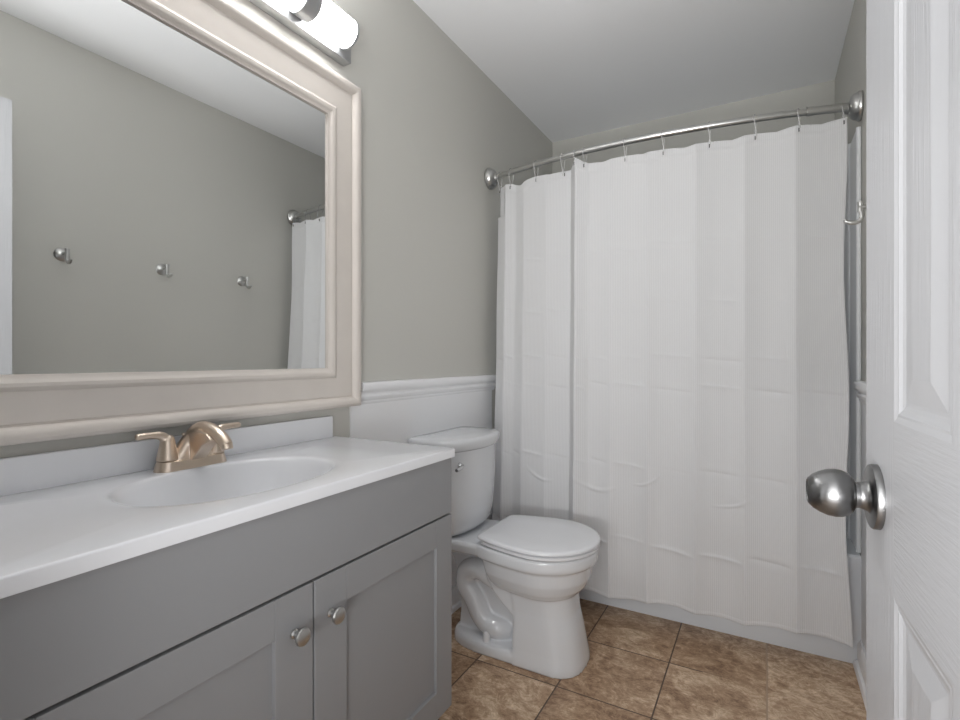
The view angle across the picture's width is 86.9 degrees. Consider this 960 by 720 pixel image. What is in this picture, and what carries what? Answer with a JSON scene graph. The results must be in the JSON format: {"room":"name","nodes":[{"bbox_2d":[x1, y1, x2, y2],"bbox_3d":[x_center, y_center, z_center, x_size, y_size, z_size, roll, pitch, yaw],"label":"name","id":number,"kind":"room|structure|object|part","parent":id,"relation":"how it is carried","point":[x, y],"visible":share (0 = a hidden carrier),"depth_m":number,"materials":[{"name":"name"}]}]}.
{"room":"bathroom","nodes":[
{"label":"bathroom","id":0,"kind":"room"},
{"bbox_2d":[0,0,551,457],"bbox_3d":[-0.319,-0.158,2.024,0.120,2.515,3.255,0,0,29],"label":"wall","id":1,"kind":"structure","parent":0,"point":[433,122],"depth_m":2.04,"materials":[{"name":"grey paint"}]},
{"bbox_2d":[0,416,332,495],"bbox_3d":[-0.713,0.212,1.178,0.018,0.068,0.982,0,0,29],"label":"backsplash","id":2,"kind":"structure","parent":1,"relation":"attached to","point":[30,472],"depth_m":1.06,"materials":[{"name":"stone"}]},
{"bbox_2d":[0,0,360,445],"bbox_3d":[-0.696,-0.375,1.188,0.041,1.058,1.173,0,0,29],"label":"mirror","id":3,"kind":"object","parent":1,"relation":"attached to","point":[180,180],"visible":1,"depth_m":1.17,"materials":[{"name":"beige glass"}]},
{"bbox_2d":[248,0,359,65],"bbox_3d":[-0.665,-1.020,1.166,0.116,0.116,1.084,0,0,29],"label":"vanity light","id":4,"kind":"object","parent":1,"relation":"attached to","point":[321,23],"visible":1,"depth_m":1.49,"materials":[{"name":"white glass"}]},
{"bbox_3d":[-0.547,-1.019,1.353,0.088,0.088,0.146,0,0,29],"label":"lamp shade","id":5,"kind":"part","parent":4,"relation":"part of","materials":[{"name":"white glass"}]},
{"bbox_3d":[-0.451,-1.019,1.524,0.088,0.088,0.146,0,0,29],"label":"lamp shade","id":6,"kind":"part","parent":4,"relation":"part of","materials":[{"name":"white glass"}]},
{"bbox_2d":[350,390,491,586],"bbox_3d":[-0.188,0.618,2.127,0.006,0.965,1.000,0,0,29],"label":"wainscoting","id":7,"kind":"structure","parent":1,"relation":"attached to","point":[399,421],"depth_m":2.03,"materials":[{"name":"white paint"}]},
{"bbox_2d":[361,375,495,404],"bbox_3d":[-0.163,0.117,2.149,0.028,0.077,0.985,0,0,29],"label":"trim","id":8,"kind":"structure","parent":1,"relation":"attached to","point":[390,390],"depth_m":2.02,"materials":[{"name":"white paint"}]},
{"bbox_2d":[452,585,461,613],"bbox_3d":[-0.192,1.054,2.088,0.026,0.093,1.052,0,0,29],"label":"baseboard","id":9,"kind":"structure","parent":1,"relation":"attached to","point":[456,597],"depth_m":2.24,"materials":[{"name":"white paint"}]},
{"bbox_2d":[484,90,863,189],"bbox_3d":[0.705,-0.918,2.171,1.523,0.126,0.174,0,0,27],"label":"shower rod","id":10,"kind":"object","parent":1,"relation":"attached to","point":[854,108],"visible":1,"depth_m":2.00,"materials":[{"name":"silver metal"}]},
{"bbox_3d":[0.747,-0.885,2.067,0.011,0.101,0.045,0,0,29],"label":"curtain ring","id":11,"kind":"object","parent":10,"relation":"hanging from","visible":0},
{"bbox_2d":[492,117,852,647],"bbox_3d":[0.679,0.062,2.111,1.414,1.883,0.138,0,0,28],"label":"shower curtain","id":12,"kind":"object","parent":11,"relation":"hanging from","point":[672,372],"visible":0.94,"depth_m":2.00,"materials":[{"name":"white fabric"}]},
{"bbox_2d":[413,0,854,142],"bbox_3d":[0.395,-1.465,1.622,1.758,0.100,3.255,0,0,29],"label":"ceiling","id":13,"kind":"structure","parent":0,"point":[574,68],"depth_m":2.31,"materials":[{"name":"white paint"}]},
{"bbox_2d":[438,599,865,719],"bbox_3d":[0.008,1.150,0.934,1.758,0.100,4.835,0,0,29],"label":"floor","id":14,"kind":"structure","parent":0,"point":[640,666],"depth_m":1.72,"materials":[{"name":"brown tile"}]},
{"bbox_2d":[0,458,451,719],"bbox_3d":[-0.505,0.684,1.075,0.482,0.831,0.992,0,0,29],"label":"vanity cabinet","id":15,"kind":"object","parent":14,"relation":"on","point":[338,606],"visible":0.99,"depth_m":0.88,"materials":[{"name":"grey paint"}]},
{"bbox_3d":[-0.451,0.693,0.761,0.018,0.529,0.498,0,0,29],"label":"door","id":16,"kind":"part","parent":15,"relation":"part of","materials":[{"name":"grey paint"}]},
{"bbox_2d":[0,416,454,598],"bbox_3d":[-0.516,0.276,1.078,0.460,0.196,1.002,0,0,29],"label":"countertop","id":17,"kind":"structure","parent":15,"relation":"on","point":[64,514],"depth_m":0.96,"materials":[{"name":"stone"}]},
{"bbox_2d":[135,421,240,472],"bbox_3d":[-0.656,0.192,1.151,0.189,0.106,0.191,0,0,-20],"label":"faucet","id":18,"kind":"object","parent":17,"relation":"on","point":[204,443],"visible":1,"depth_m":1.12,"materials":[{"name":"gold metal"}]},
{"bbox_3d":[-0.700,0.189,1.097,0.044,0.066,0.088,0,0,29],"label":"handle","id":19,"kind":"part","parent":18,"relation":"part of","materials":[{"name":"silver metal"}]},
{"bbox_3d":[-0.619,0.185,1.140,0.176,0.093,0.114,0,0,29],"label":"spout","id":20,"kind":"part","parent":18,"relation":"part of","materials":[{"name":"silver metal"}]},
{"bbox_3d":[-0.625,0.189,1.231,0.044,0.066,0.088,0,0,29],"label":"handle","id":21,"kind":"part","parent":18,"relation":"part of","materials":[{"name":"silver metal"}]},
{"bbox_3d":[-0.330,0.506,0.927,0.030,0.032,0.032,0,0,29],"label":"knob","id":22,"kind":"part","parent":15,"relation":"part of","materials":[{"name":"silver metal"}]},
{"bbox_3d":[-0.286,0.506,1.004,0.030,0.032,0.032,0,0,29],"label":"knob","id":23,"kind":"part","parent":15,"relation":"part of","materials":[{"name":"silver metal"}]},
{"bbox_3d":[-0.206,0.693,1.195,0.018,0.529,0.490,0,0,29],"label":"door","id":24,"kind":"part","parent":15,"relation":"part of","materials":[{"name":"grey paint"}]},
{"bbox_2d":[408,426,600,678],"bbox_3d":[0.116,0.700,1.960,0.690,0.800,0.429,0,0,29],"label":"toilet","id":25,"kind":"object","parent":14,"relation":"on","point":[520,579],"visible":0.94,"depth_m":1.85,"materials":[{"name":"white ceramic"}]},
{"bbox_3d":[-0.074,0.325,2.072,0.249,0.049,0.418,0,0,29],"label":"tank lid","id":26,"kind":"part","parent":25,"relation":"part of","materials":[{"name":"white ceramic"}]},
{"bbox_3d":[-0.073,0.396,1.860,0.024,0.025,0.072,0,0,9],"label":"flush lever","id":27,"kind":"part","parent":25,"relation":"part of","materials":[{"name":"silver metal"}]},
{"bbox_3d":[-0.078,0.516,2.075,0.230,0.338,0.392,0,0,29],"label":"tank","id":28,"kind":"part","parent":25,"relation":"part of","materials":[{"name":"white ceramic"}]},
{"bbox_3d":[0.121,0.892,1.963,0.667,0.416,0.380,0,0,29],"label":"bowl","id":29,"kind":"part","parent":25,"relation":"part of","materials":[{"name":"white ceramic"}]},
{"bbox_3d":[0.238,0.655,1.897,0.416,0.016,0.394,0,0,29],"label":"lid","id":30,"kind":"part","parent":25,"relation":"part of","materials":[{"name":"white plastic"}]},
{"bbox_3d":[0.240,0.673,1.896,0.404,0.014,0.388,0,0,29],"label":"seat","id":31,"kind":"part","parent":25,"relation":"part of","materials":[{"name":"white plastic"}]},
{"bbox_2d":[492,504,861,663],"bbox_3d":[0.920,0.904,2.555,1.514,0.392,0.843,0,0,29],"label":"bathtub","id":32,"kind":"object","parent":14,"relation":"on","point":[808,643],"visible":0.06,"depth_m":1.95,"materials":[{"name":"white ceramic"}]},
{"bbox_2d":[552,80,834,173],"bbox_3d":[1.164,-0.158,2.988,1.518,2.515,0.120,0,0,29],"label":"wall","id":33,"kind":"structure","parent":0,"point":[820,94],"depth_m":2.85,"materials":[{"name":"grey paint"}]},
{"bbox_2d":[835,0,865,553],"bbox_3d":[1.109,-0.158,1.220,0.120,2.515,3.255,0,0,29],"label":"wall","id":34,"kind":"structure","parent":0,"point":[850,78],"depth_m":1.89,"materials":[{"name":"grey paint"}]},
{"bbox_2d":[844,127,860,552],"bbox_3d":[0.932,-0.071,2.577,1.516,1.557,0.822,0,0,29],"label":"shower surround","id":35,"kind":"object","parent":34,"relation":"attached to","point":[852,233],"visible":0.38,"depth_m":1.90,"materials":[{"name":"white plastic"}]},
{"bbox_2d":[843,201,865,224],"bbox_3d":[1.169,-0.452,1.548,0.097,0.078,0.058,0,0,29],"label":"robe hook","id":36,"kind":"object","parent":34,"relation":"attached to","point":[860,206],"visible":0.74,"depth_m":1.55,"materials":[{"name":"silver metal"}]},
{"bbox_2d":[853,640,865,707],"bbox_3d":[0.833,1.054,0.892,0.026,0.093,2.132,0,0,29],"label":"baseboard","id":37,"kind":"structure","parent":34,"relation":"attached to","point":[859,665],"depth_m":1.74,"materials":[{"name":"white paint"}]},
{"bbox_2d":[853,381,865,403],"bbox_3d":[0.846,0.117,0.904,0.028,0.077,2.165,0,0,29],"label":"trim","id":38,"kind":"structure","parent":34,"relation":"attached to","point":[860,386],"depth_m":1.75,"materials":[{"name":"white paint"}]},
{"bbox_2d":[861,402,865,650],"bbox_3d":[0.850,0.618,0.888,0.006,0.965,2.142,0,0,29],"label":"wainscoting","id":39,"kind":"structure","parent":34,"relation":"attached to","point":[863,406],"depth_m":1.78,"materials":[{"name":"white paint"}]},
{"bbox_3d":[-0.373,-0.157,0.256,1.518,2.515,0.120,0,0,29],"label":"wall","id":40,"kind":"structure","parent":0,"visible":0},
{"bbox_2d":[806,0,959,719],"bbox_3d":[0.346,0.051,0.342,0.177,2.082,0.689,0,0,29],"label":"door","id":41,"kind":"structure","parent":40,"relation":"in","point":[908,494],"depth_m":0.49,"materials":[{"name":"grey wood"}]},
{"bbox_3d":[0.434,0.163,0.617,0.062,0.057,0.057,0,0,29],"label":"knob","id":42,"kind":"part","parent":41,"relation":"part of","materials":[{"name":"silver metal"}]}
]}

